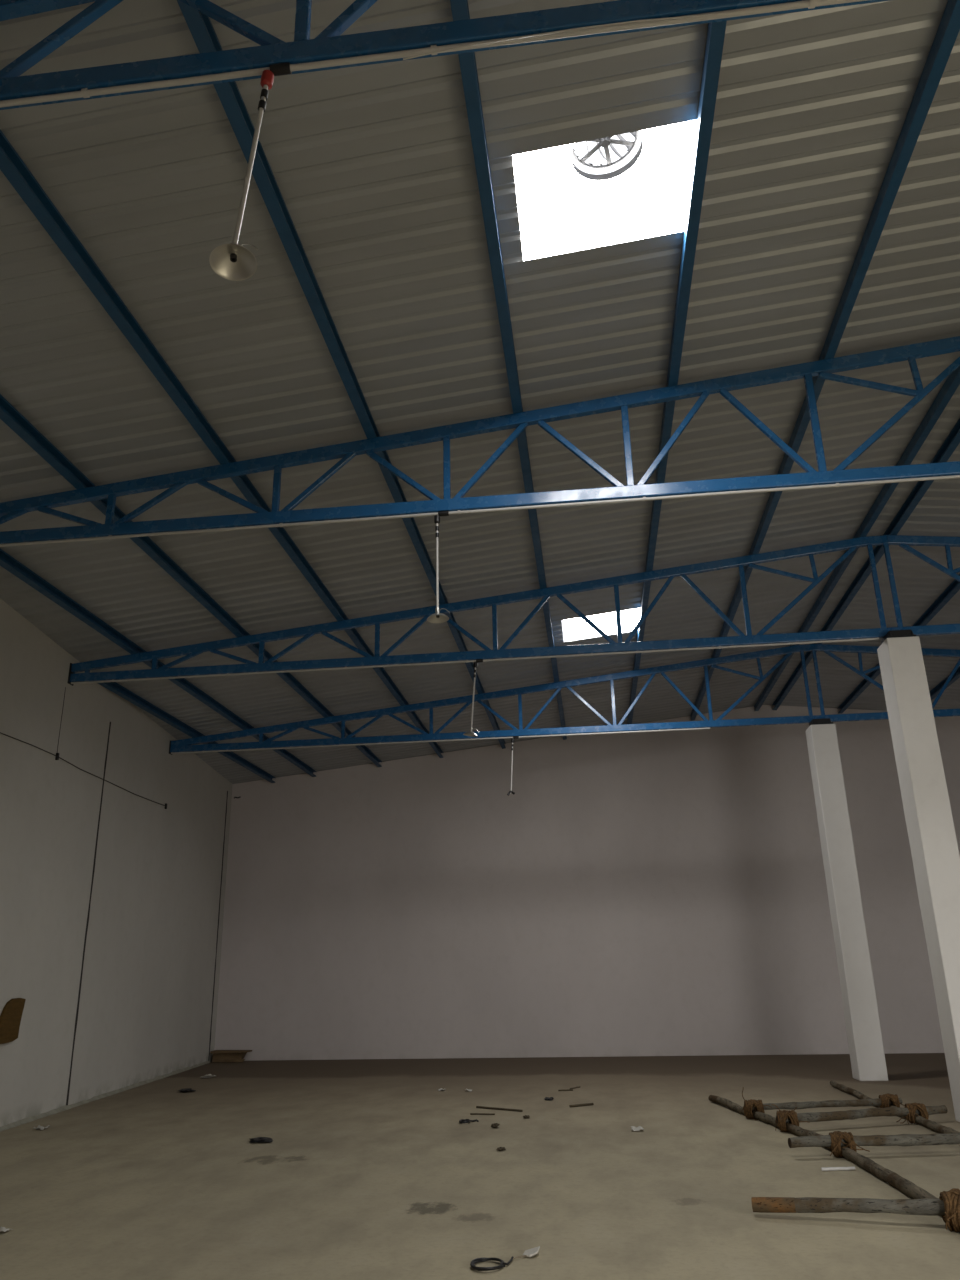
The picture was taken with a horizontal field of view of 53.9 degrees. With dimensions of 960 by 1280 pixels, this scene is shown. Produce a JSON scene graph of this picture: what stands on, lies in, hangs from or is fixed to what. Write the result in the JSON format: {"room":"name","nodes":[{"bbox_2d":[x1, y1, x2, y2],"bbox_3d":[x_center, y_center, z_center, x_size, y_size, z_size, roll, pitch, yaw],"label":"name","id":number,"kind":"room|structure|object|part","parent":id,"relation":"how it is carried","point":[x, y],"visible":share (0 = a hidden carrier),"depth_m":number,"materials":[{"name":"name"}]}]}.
{"room":"empty warehouse","nodes":[
{"label":"empty warehouse","id":0,"kind":"room"},
{"bbox_2d":[0,599,232,1126],"bbox_3d":[-5.691,2.312,10.413,0.228,5.979,21.263,-1,-19,0],"label":"wall","id":1,"kind":"structure","parent":0,"point":[145,1012],"depth_m":13.62,"materials":[{"name":"white paint"}]},
{"bbox_2d":[0,998,25,1043],"bbox_3d":[-5.513,4.456,11.060,0.043,0.490,0.644,-1,-19,0],"label":"board","id":2,"kind":"object","parent":1,"relation":"attached to","point":[11,1014],"visible":1,"depth_m":11.07,"materials":[{"name":"brown wood"}]},
{"bbox_2d":[57,687,65,751],"bbox_3d":[-5.604,1.091,12.642,0.004,0.960,0.013,-1,-19,0],"label":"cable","id":3,"kind":"structure","parent":1,"relation":"attached to","point":[65,687],"depth_m":12.65,"materials":[{"name":"grey"}]},
{"bbox_2d":[0,732,166,808],"bbox_3d":[-5.579,1.768,13.214,0.040,0.216,7.468,-1,-19,0],"label":"cable","id":4,"kind":"object","parent":1,"relation":"attached to","point":[57,757],"visible":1,"depth_m":12.88,"materials":[{"name":"grey plastic"}]},
{"bbox_2d":[66,722,110,1104],"bbox_3d":[-5.555,3.738,13.453,0.004,5.295,0.068,-1,-19,0],"label":"trim","id":5,"kind":"structure","parent":1,"relation":"attached to","point":[77,1011],"depth_m":13.32,"materials":[{"name":"grey metal"}]},
{"bbox_2d":[0,1061,209,1131],"bbox_3d":[-5.482,5.028,9.246,0.075,0.072,20.780,-1,-19,0],"label":"baseboard","id":6,"kind":"structure","parent":1,"relation":"attached to","point":[66,1107],"depth_m":13.32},
{"bbox_2d":[208,791,227,1060],"bbox_3d":[-5.528,5.931,19.977,0.004,5.495,0.086,-1,-19,0],"label":"trim","id":7,"kind":"structure","parent":1,"relation":"attached to","point":[227,791],"depth_m":19.92,"materials":[{"name":"grey metal"}]},
{"bbox_2d":[0,0,890,109],"bbox_3d":[4.697,-3.535,3.894,20.870,1.409,0.140,-3,-20,6],"label":"roof truss","id":8,"kind":"object","parent":1,"relation":"attached to","point":[328,45],"visible":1,"depth_m":4.26,"materials":[{"name":"blue metal"}]},
{"bbox_2d":[209,70,273,280],"bbox_3d":[-1.027,-2.042,4.069,0.191,1.055,0.190,16,-26,-40],"label":"pendant lamp","id":9,"kind":"object","parent":8,"relation":"hanging from","point":[232,261],"visible":1,"depth_m":3.96,"materials":[{"name":"grey metal"}]},
{"bbox_3d":[-1.018,-1.576,3.905,0.191,0.068,0.191,-3,-20,6],"label":"lamp shade","id":10,"kind":"part","parent":9,"relation":"part of","materials":[{"name":"silver metal"}]},
{"bbox_2d":[230,253,236,261],"bbox_3d":[-1.020,-1.582,3.910,0.028,0.026,0.030,9,-22,-26],"label":"bulb socket","id":11,"kind":"object","parent":9,"relation":"attached to","point":[233,256],"depth_m":3.90,"materials":[{"name":"black plastic"}]},
{"bbox_3d":[-0.988,-2.065,4.080,0.111,0.937,0.021,-3,-20,6],"label":"rod","id":12,"kind":"part","parent":9,"relation":"part of","materials":[{"name":"grey plastic"}]},
{"bbox_3d":[-0.817,-2.991,4.395,0.060,0.659,0.050,-3,-20,6],"label":"web post","id":13,"kind":"part","parent":8,"relation":"part of","materials":[{"name":"blue metal"}]},
{"bbox_2d":[0,0,866,107],"bbox_3d":[-1.033,-2.530,4.239,9.249,0.106,0.064,-3,-20,6],"label":"conduit pipe","id":14,"kind":"object","parent":8,"relation":"attached to","point":[278,69],"visible":1,"depth_m":4.16,"materials":[{"name":"grey plastic"}]},
{"bbox_2d":[0,336,959,543],"bbox_3d":[4.965,-2.074,8.053,21.374,1.409,0.140,-3,-20,6],"label":"roof truss","id":15,"kind":"object","parent":1,"relation":"attached to","point":[9,510],"visible":1,"depth_m":8.47,"materials":[{"name":"blue metal"}]},
{"bbox_3d":[-3.443,-1.207,8.804,0.060,0.327,0.050,-3,-20,6],"label":"web post","id":16,"kind":"part","parent":15,"relation":"part of","materials":[{"name":"blue metal"}]},
{"bbox_3d":[-1.866,-1.376,8.666,0.060,0.493,0.050,-3,-20,6],"label":"web post","id":17,"kind":"part","parent":15,"relation":"part of","materials":[{"name":"blue metal"}]},
{"bbox_2d":[427,515,449,622],"bbox_3d":[-0.361,-0.636,8.205,0.203,0.983,0.192,-3,-20,6],"label":"pendant lamp","id":18,"kind":"object","parent":15,"relation":"hanging from","point":[437,617],"visible":1,"depth_m":8.12,"materials":[{"name":"grey metal"}]},
{"bbox_3d":[-0.371,-0.656,8.213,0.021,0.870,0.021,-3,-20,6],"label":"rod","id":19,"kind":"part","parent":18,"relation":"part of","materials":[{"name":"grey plastic"}]},
{"bbox_3d":[-0.358,-0.200,8.052,0.192,0.059,0.192,-3,-20,6],"label":"lamp shade","id":20,"kind":"part","parent":18,"relation":"part of","materials":[{"name":"silver metal"}]},
{"bbox_3d":[-0.299,-1.545,8.528,0.060,0.659,0.050,-3,-20,6],"label":"web post","id":21,"kind":"part","parent":15,"relation":"part of","materials":[{"name":"blue metal"}]},
{"bbox_2d":[0,475,959,546],"bbox_3d":[2.066,-1.257,8.118,15.453,0.048,0.047,-3,-20,6],"label":"conduit pipe","id":22,"kind":"object","parent":15,"relation":"attached to","point":[440,513],"visible":1,"depth_m":8.32,"materials":[{"name":"grey plastic"}]},
{"bbox_3d":[1.308,-1.717,8.387,0.060,0.828,0.050,-3,-20,6],"label":"web post","id":23,"kind":"part","parent":15,"relation":"part of","materials":[{"name":"blue metal"}]},
{"bbox_3d":[2.925,-1.891,8.245,0.060,0.999,0.050,-3,-20,6],"label":"web post","id":24,"kind":"part","parent":15,"relation":"part of","materials":[{"name":"blue metal"}]},
{"bbox_3d":[3.822,-2.318,8.282,0.071,0.394,0.040,-3,-20,6],"label":"web post","id":25,"kind":"part","parent":15,"relation":"part of","materials":[{"name":"blue metal"}]},
{"bbox_2d":[0,0,959,783],"bbox_3d":[4.205,-1.350,10.537,24.700,1.394,21.812,-3,-20,6],"label":"ceiling","id":26,"kind":"structure","parent":0,"point":[373,168],"depth_m":7.77,"materials":[{"name":"grey metal"}]},
{"bbox_2d":[0,549,315,776],"bbox_3d":[-4.654,0.355,13.571,0.082,0.124,16.180,-3,-20,6],"label":"roof purlin","id":27,"kind":"structure","parent":26,"relation":"attached to","point":[7,562],"depth_m":12.22,"materials":[{"name":"blue paint"}]},
{"bbox_2d":[98,682,274,782],"bbox_3d":[-5.103,1.846,17.480,0.082,0.124,7.980,-3,-20,6],"label":"roof purlin","id":28,"kind":"structure","parent":26,"relation":"attached to","point":[116,688],"depth_m":16.13,"materials":[{"name":"blue paint"}]},
{"bbox_2d":[0,394,381,766],"bbox_3d":[-3.464,-0.677,11.180,0.082,0.124,21.060,-3,-20,6],"label":"roof purlin","id":29,"kind":"structure","parent":26,"relation":"attached to","point":[9,415],"depth_m":10.33,"materials":[{"name":"blue paint"}]},
{"bbox_2d":[0,129,443,757],"bbox_3d":[-2.087,-0.894,11.083,0.082,0.124,21.060,-3,-20,6],"label":"roof purlin","id":30,"kind":"structure","parent":26,"relation":"attached to","point":[12,166],"depth_m":7.22,"materials":[{"name":"blue paint"}]},
{"bbox_2d":[177,0,505,748],"bbox_3d":[-0.710,-1.111,10.986,0.082,0.124,21.060,-3,-20,6],"label":"roof purlin","id":31,"kind":"structure","parent":26,"relation":"attached to","point":[200,26],"depth_m":6.64,"materials":[{"name":"blue paint"}]},
{"bbox_2d":[450,0,566,739],"bbox_3d":[0.628,-1.321,10.892,0.082,0.124,21.060,-3,-20,6],"label":"roof purlin","id":32,"kind":"structure","parent":26,"relation":"attached to","point":[459,8],"depth_m":6.78,"materials":[{"name":"blue paint"}]},
{"bbox_2d":[563,608,639,639],"bbox_3d":[1.891,-0.256,14.532,1.195,0.125,1.040,-3,-20,6],"label":"window","id":33,"kind":"structure","parent":26,"relation":"attached to","point":[575,628],"depth_m":14.55,"materials":[{"name":"white glass"}]},
{"bbox_2d":[512,120,696,260],"bbox_3d":[0.843,-3.075,6.459,1.205,0.126,1.151,-3,-20,6],"label":"window","id":34,"kind":"structure","parent":26,"relation":"attached to","point":[560,210],"depth_m":6.52,"materials":[{"name":"white glass"}]},
{"bbox_2d":[571,131,642,180],"bbox_3d":[0.808,-3.389,6.232,0.610,0.492,0.596,-3,-20,6],"label":"ventilator","id":35,"kind":"object","parent":34,"relation":"on","point":[631,146],"visible":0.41,"depth_m":6.33,"materials":[{"name":"grey metal"}]},
{"bbox_2d":[627,21,726,723],"bbox_3d":[2.020,-1.540,10.794,0.082,0.124,21.060,-3,-20,6],"label":"roof purlin","id":36,"kind":"structure","parent":26,"relation":"attached to","point":[715,37],"depth_m":6.91,"materials":[{"name":"blue paint"}]},
{"bbox_2d":[690,0,959,720],"bbox_3d":[3.388,-1.756,10.697,0.082,0.124,21.060,-3,-20,6],"label":"roof purlin","id":37,"kind":"structure","parent":26,"relation":"attached to","point":[947,32],"depth_m":6.96,"materials":[{"name":"blue paint"}]},
{"bbox_2d":[754,366,959,710],"bbox_3d":[4.750,-1.970,10.602,0.082,0.124,21.060,-3,-20,6],"label":"roof purlin","id":38,"kind":"structure","parent":26,"relation":"attached to","point":[952,382],"depth_m":11.38,"materials":[{"name":"blue paint"}]},
{"bbox_2d":[772,418,959,709],"bbox_3d":[5.127,-1.990,10.561,0.082,0.124,21.060,-3,-20,6],"label":"roof purlin","id":39,"kind":"structure","parent":26,"relation":"attached to","point":[952,441],"depth_m":12.70,"materials":[{"name":"blue paint"}]},
{"bbox_2d":[837,574,959,713],"bbox_3d":[6.470,-1.933,10.373,0.082,0.124,21.060,-3,-20,6],"label":"roof purlin","id":40,"kind":"structure","parent":26,"relation":"attached to","point":[953,588],"depth_m":14.93,"materials":[{"name":"blue paint"}]},
{"bbox_2d":[930,666,959,699],"bbox_3d":[7.853,-1.876,10.179,0.082,0.124,21.060,-3,-20,6],"label":"roof beam","id":41,"kind":"structure","parent":26,"relation":"attached to","point":[934,692],"depth_m":18.02,"materials":[{"name":"blue metal"}]},
{"bbox_2d":[0,1053,959,1279],"bbox_3d":[3.431,3.473,4.862,27.400,0.250,31.600,-3,-20,6],"label":"floor","id":42,"kind":"structure","parent":0,"point":[369,1170],"depth_m":7.91,"materials":[{"name":"concrete"}]},
{"bbox_2d":[0,1226,11,1231],"bbox_3d":[-3.241,4.007,6.424,0.087,0.022,0.094,-3,-20,6],"label":"paper scrap","id":43,"kind":"object","parent":42,"relation":"on","point":[4,1229],"visible":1,"depth_m":6.42,"materials":[{"name":"grey paper"}]},
{"bbox_2d":[33,1125,49,1129],"bbox_3d":[-5.039,5.599,10.857,0.139,0.035,0.156,-3,-20,6],"label":"paper scrap","id":44,"kind":"object","parent":42,"relation":"on","point":[39,1126],"visible":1,"depth_m":10.86,"materials":[{"name":"grey paper"}]},
{"bbox_2d":[178,1088,195,1092],"bbox_3d":[-4.409,6.763,14.197,0.268,0.049,0.290,5,-20,-17],"label":"chip","id":45,"kind":"object","parent":42,"relation":"on","point":[185,1089],"visible":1,"depth_m":14.12,"materials":[{"name":"black plastic"}]},
{"bbox_2d":[200,1074,216,1077],"bbox_3d":[-4.641,7.432,16.123,0.226,0.068,0.232,-3,-20,6],"label":"paper scrap","id":46,"kind":"object","parent":42,"relation":"on","point":[206,1075],"visible":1,"depth_m":16.06,"materials":[{"name":"grey paper"}]},
{"bbox_2d":[210,1050,251,1061],"bbox_3d":[-5.049,8.441,19.172,0.760,0.213,0.350,-3,-20,6],"label":"pallet","id":47,"kind":"object","parent":42,"relation":"on","point":[218,1055],"visible":1,"depth_m":19.08,"materials":[{"name":"brown wood"}]},
{"bbox_2d":[249,1137,272,1142],"bbox_3d":[-2.255,5.152,9.740,0.248,0.042,0.256,3,-20,-12],"label":"rag","id":48,"kind":"object","parent":42,"relation":"on","point":[258,1139],"visible":1,"depth_m":9.68,"materials":[{"name":"black fabric"}]},
{"bbox_2d":[459,1119,478,1123],"bbox_3d":[-0.141,5.460,10.728,0.161,0.034,0.272,-18,-25,39],"label":"ring","id":49,"kind":"object","parent":42,"relation":"on","point":[461,1121],"visible":1,"depth_m":10.71,"materials":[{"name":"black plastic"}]},
{"bbox_2d":[470,1113,494,1114],"bbox_3d":[0.031,5.661,11.281,0.299,0.017,0.031,-5,-20,12],"label":"stick","id":50,"kind":"object","parent":42,"relation":"on","point":[470,1113],"visible":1,"depth_m":11.28,"materials":[{"name":"brown wood"}]},
{"bbox_2d":[491,1123,499,1127],"bbox_3d":[0.169,5.310,10.339,0.102,0.049,0.138,-3,-20,6],"label":"chip","id":51,"kind":"object","parent":42,"relation":"on","point":[495,1125],"visible":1,"depth_m":10.31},
{"bbox_2d":[476,1106,522,1111],"bbox_3d":[0.235,5.790,11.668,0.712,0.023,0.029,-16,-24,36],"label":"stick","id":52,"kind":"object","parent":42,"relation":"on","point":[495,1108],"visible":1,"depth_m":11.65,"materials":[{"name":"brown wood"}]},
{"bbox_2d":[470,1246,539,1270],"bbox_3d":[0.139,3.628,5.551,0.208,0.039,0.515,-18,-25,39],"label":"cable coil","id":53,"kind":"object","parent":42,"relation":"on","point":[530,1252],"visible":1,"depth_m":5.52,"materials":[{"name":"black plastic"}]},
{"bbox_2d":[569,1103,593,1106],"bbox_3d":[1.272,5.824,11.834,0.353,0.027,0.033,10,-22,-28],"label":"stick","id":54,"kind":"object","parent":42,"relation":"on","point":[585,1104],"visible":1,"depth_m":11.82,"materials":[{"name":"brown wood"}]},
{"bbox_2d":[631,1126,643,1130],"bbox_3d":[1.657,5.141,9.953,0.140,0.039,0.143,-3,-20,6],"label":"paper scrap","id":55,"kind":"object","parent":42,"relation":"on","point":[633,1128],"visible":1,"depth_m":9.94,"materials":[{"name":"grey paper"}]},
{"bbox_2d":[708,1080,959,1232],"bbox_3d":[3.550,4.755,9.351,2.890,0.334,8.734,-3,-20,6],"label":"wooden ladder","id":56,"kind":"object","parent":42,"relation":"on","point":[840,1144],"visible":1,"depth_m":8.39,"materials":[{"name":"brown wood"}]},
{"bbox_2d":[821,1167,855,1170],"bbox_3d":[2.965,4.376,7.819,0.280,0.025,0.038,-1,-19,0],"label":"pipe offcut","id":57,"kind":"object","parent":42,"relation":"on","point":[823,1168],"visible":1,"depth_m":7.81,"materials":[{"name":"grey plastic"}]},
{"bbox_2d":[806,718,887,1080],"bbox_3d":[5.724,3.928,14.881,0.410,5.462,0.426,-3,-20,6],"label":"concrete column","id":58,"kind":"structure","parent":42,"relation":"on","point":[861,1014],"depth_m":14.64,"materials":[{"name":"white paint"}]},
{"bbox_2d":[169,644,959,754],"bbox_3d":[5.486,0.758,16.120,22.351,1.409,0.140,-3,-20,6],"label":"roof truss","id":59,"kind":"object","parent":58,"relation":"on","point":[183,745],"visible":0.93,"depth_m":16.43,"materials":[{"name":"blue metal"}]},
{"bbox_3d":[-3.925,1.757,16.951,0.060,0.170,0.050,-3,-20,6],"label":"web post","id":60,"kind":"part","parent":59,"relation":"part of","materials":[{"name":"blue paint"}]},
{"bbox_3d":[-2.437,1.597,16.820,0.060,0.327,0.050,-3,-20,6],"label":"web post","id":61,"kind":"part","parent":59,"relation":"part of","materials":[{"name":"blue metal"}]},
{"bbox_3d":[-0.860,1.428,16.682,0.060,0.493,0.050,-3,-20,6],"label":"web post","id":62,"kind":"part","parent":59,"relation":"part of","materials":[{"name":"blue metal"}]},
{"bbox_2d":[171,727,709,753],"bbox_3d":[-0.829,1.772,16.545,9.550,0.048,0.047,-3,-20,6],"label":"conduit pipe","id":63,"kind":"object","parent":59,"relation":"attached to","point":[659,730],"visible":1,"depth_m":16.51,"materials":[{"name":"grey plastic"}]},
{"bbox_2d":[507,738,514,795],"bbox_3d":[0.527,2.179,16.232,0.153,0.991,0.058,-3,-20,6],"label":"pendant lamp","id":64,"kind":"object","parent":59,"relation":"hanging from","point":[512,739],"visible":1,"depth_m":16.22,"materials":[{"name":"grey metal"}]},
{"bbox_3d":[0.548,2.163,16.235,0.076,0.891,0.021,-3,-20,6],"label":"rod","id":65,"kind":"part","parent":64,"relation":"part of","materials":[{"name":"grey metal"}]},
{"bbox_3d":[0.707,1.260,16.544,0.060,0.659,0.050,-3,-20,6],"label":"web post","id":66,"kind":"part","parent":59,"relation":"part of","materials":[{"name":"blue metal"}]},
{"bbox_3d":[2.314,1.087,16.403,0.060,0.828,0.050,-3,-20,6],"label":"web post","id":67,"kind":"part","parent":59,"relation":"part of","materials":[{"name":"blue metal"}]},
{"bbox_3d":[3.931,0.913,16.261,0.060,0.999,0.050,-3,-20,6],"label":"web post","id":68,"kind":"part","parent":59,"relation":"part of","materials":[{"name":"blue metal"}]},
{"bbox_3d":[4.828,0.486,16.298,0.071,0.394,0.040,-3,-20,6],"label":"web post","id":69,"kind":"part","parent":59,"relation":"part of","materials":[{"name":"blue metal"}]},
{"bbox_3d":[5.567,0.738,16.117,0.055,1.172,0.050,-3,-20,6],"label":"web post","id":70,"kind":"part","parent":59,"relation":"part of","materials":[{"name":"blue metal"}]},
{"bbox_3d":[5.766,0.726,16.096,0.055,1.172,0.050,-3,-20,6],"label":"web post","id":71,"kind":"part","parent":59,"relation":"part of","materials":[{"name":"blue metal"}]},
{"bbox_3d":[6.494,0.390,16.122,0.071,0.394,0.040,-3,-20,6],"label":"web post","id":72,"kind":"part","parent":59,"relation":"part of","materials":[{"name":"blue metal"}]},
{"bbox_3d":[5.672,1.401,15.766,0.345,0.107,0.370,-3,-20,6],"label":"bearing plate","id":73,"kind":"part","parent":58,"relation":"part of","materials":[{"name":"black metal"}]},
{"bbox_2d":[877,629,959,1121],"bbox_3d":[5.220,2.508,10.822,0.390,5.462,0.447,-3,-20,6],"label":"concrete column","id":74,"kind":"structure","parent":42,"relation":"on","point":[922,781],"depth_m":10.81,"materials":[{"name":"white paint"}]},
{"bbox_2d":[68,535,959,685],"bbox_3d":[5.221,-0.681,12.022,21.855,1.409,0.140,-3,-20,6],"label":"roof truss","id":75,"kind":"object","parent":74,"relation":"on","point":[904,541],"visible":0.98,"depth_m":12.38,"materials":[{"name":"blue metal"}]},
{"bbox_3d":[-5.610,0.471,12.979,0.014,0.291,0.140,-3,-20,6],"label":"plate","id":76,"kind":"part","parent":75,"relation":"part of","materials":[{"name":"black metal"}]},
{"bbox_3d":[-4.436,0.333,12.879,0.060,0.170,0.050,-3,-20,6],"label":"web post","id":77,"kind":"part","parent":75,"relation":"part of","materials":[{"name":"blue metal"}]},
{"bbox_3d":[-2.948,0.173,12.749,0.060,0.327,0.050,-3,-20,6],"label":"web post","id":78,"kind":"part","parent":75,"relation":"part of","materials":[{"name":"blue metal"}]},
{"bbox_3d":[-1.371,0.004,12.610,0.060,0.493,0.050,-3,-20,6],"label":"web post","id":79,"kind":"part","parent":75,"relation":"part of","materials":[{"name":"blue metal"}]},
{"bbox_2d":[463,662,478,736],"bbox_3d":[-0.130,0.763,12.181,0.191,0.988,0.189,12,-23,-33],"label":"pendant lamp","id":80,"kind":"object","parent":75,"relation":"hanging from","point":[471,733],"visible":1,"depth_m":12.11,"materials":[{"name":"grey metal"}]},
{"bbox_3d":[-0.121,1.195,12.029,0.190,0.072,0.192,-3,-20,6],"label":"lamp shade","id":81,"kind":"part","parent":80,"relation":"part of","materials":[{"name":"silver metal"}]},
{"bbox_3d":[-0.085,0.734,12.180,0.091,0.867,0.021,-3,-20,6],"label":"rod","id":82,"kind":"part","parent":80,"relation":"part of","materials":[{"name":"grey plastic"}]},
{"bbox_2d":[71,638,879,683],"bbox_3d":[-0.299,0.287,12.364,10.654,0.048,0.047,-3,-20,6],"label":"conduit pipe","id":83,"kind":"object","parent":75,"relation":"attached to","point":[852,639],"visible":1,"depth_m":12.31,"materials":[{"name":"grey plastic"}]},
{"bbox_3d":[0.196,-0.165,12.472,0.060,0.659,0.050,-3,-20,6],"label":"web post","id":84,"kind":"part","parent":75,"relation":"part of","materials":[{"name":"blue metal"}]},
{"bbox_3d":[1.803,-0.337,12.331,0.060,0.828,0.050,-3,-20,6],"label":"web post","id":85,"kind":"part","parent":75,"relation":"part of","materials":[{"name":"blue metal"}]},
{"bbox_3d":[3.420,-0.511,12.189,0.060,0.999,0.050,-3,-20,6],"label":"web post","id":86,"kind":"part","parent":75,"relation":"part of","materials":[{"name":"blue metal"}]},
{"bbox_3d":[4.317,-0.939,12.226,0.071,0.394,0.040,-3,-20,6],"label":"web post","id":87,"kind":"part","parent":75,"relation":"part of","materials":[{"name":"blue metal"}]},
{"bbox_3d":[5.056,-0.687,12.045,0.055,1.172,0.050,-3,-20,6],"label":"web post","id":88,"kind":"part","parent":75,"relation":"part of","materials":[{"name":"blue metal"}]},
{"bbox_3d":[5.255,-0.698,12.024,0.055,1.172,0.050,-3,-20,6],"label":"web post","id":89,"kind":"part","parent":75,"relation":"part of","materials":[{"name":"blue metal"}]},
{"bbox_3d":[5.983,-1.034,12.051,0.071,0.394,0.040,-3,-20,6],"label":"web post","id":90,"kind":"part","parent":75,"relation":"part of","materials":[{"name":"blue metal"}]},
{"bbox_3d":[5.168,-0.019,11.707,0.325,0.107,0.390,-3,-20,6],"label":"bearing plate","id":91,"kind":"part","parent":74,"relation":"part of","materials":[{"name":"black metal"}]},
{"bbox_2d":[214,705,959,1060],"bbox_3d":[5.812,4.756,19.504,22.882,6.970,0.250,-3,-20,6],"label":"wall","id":92,"kind":"structure","parent":0,"point":[662,893],"depth_m":19.66,"materials":[{"name":"white paint"}]}
]}

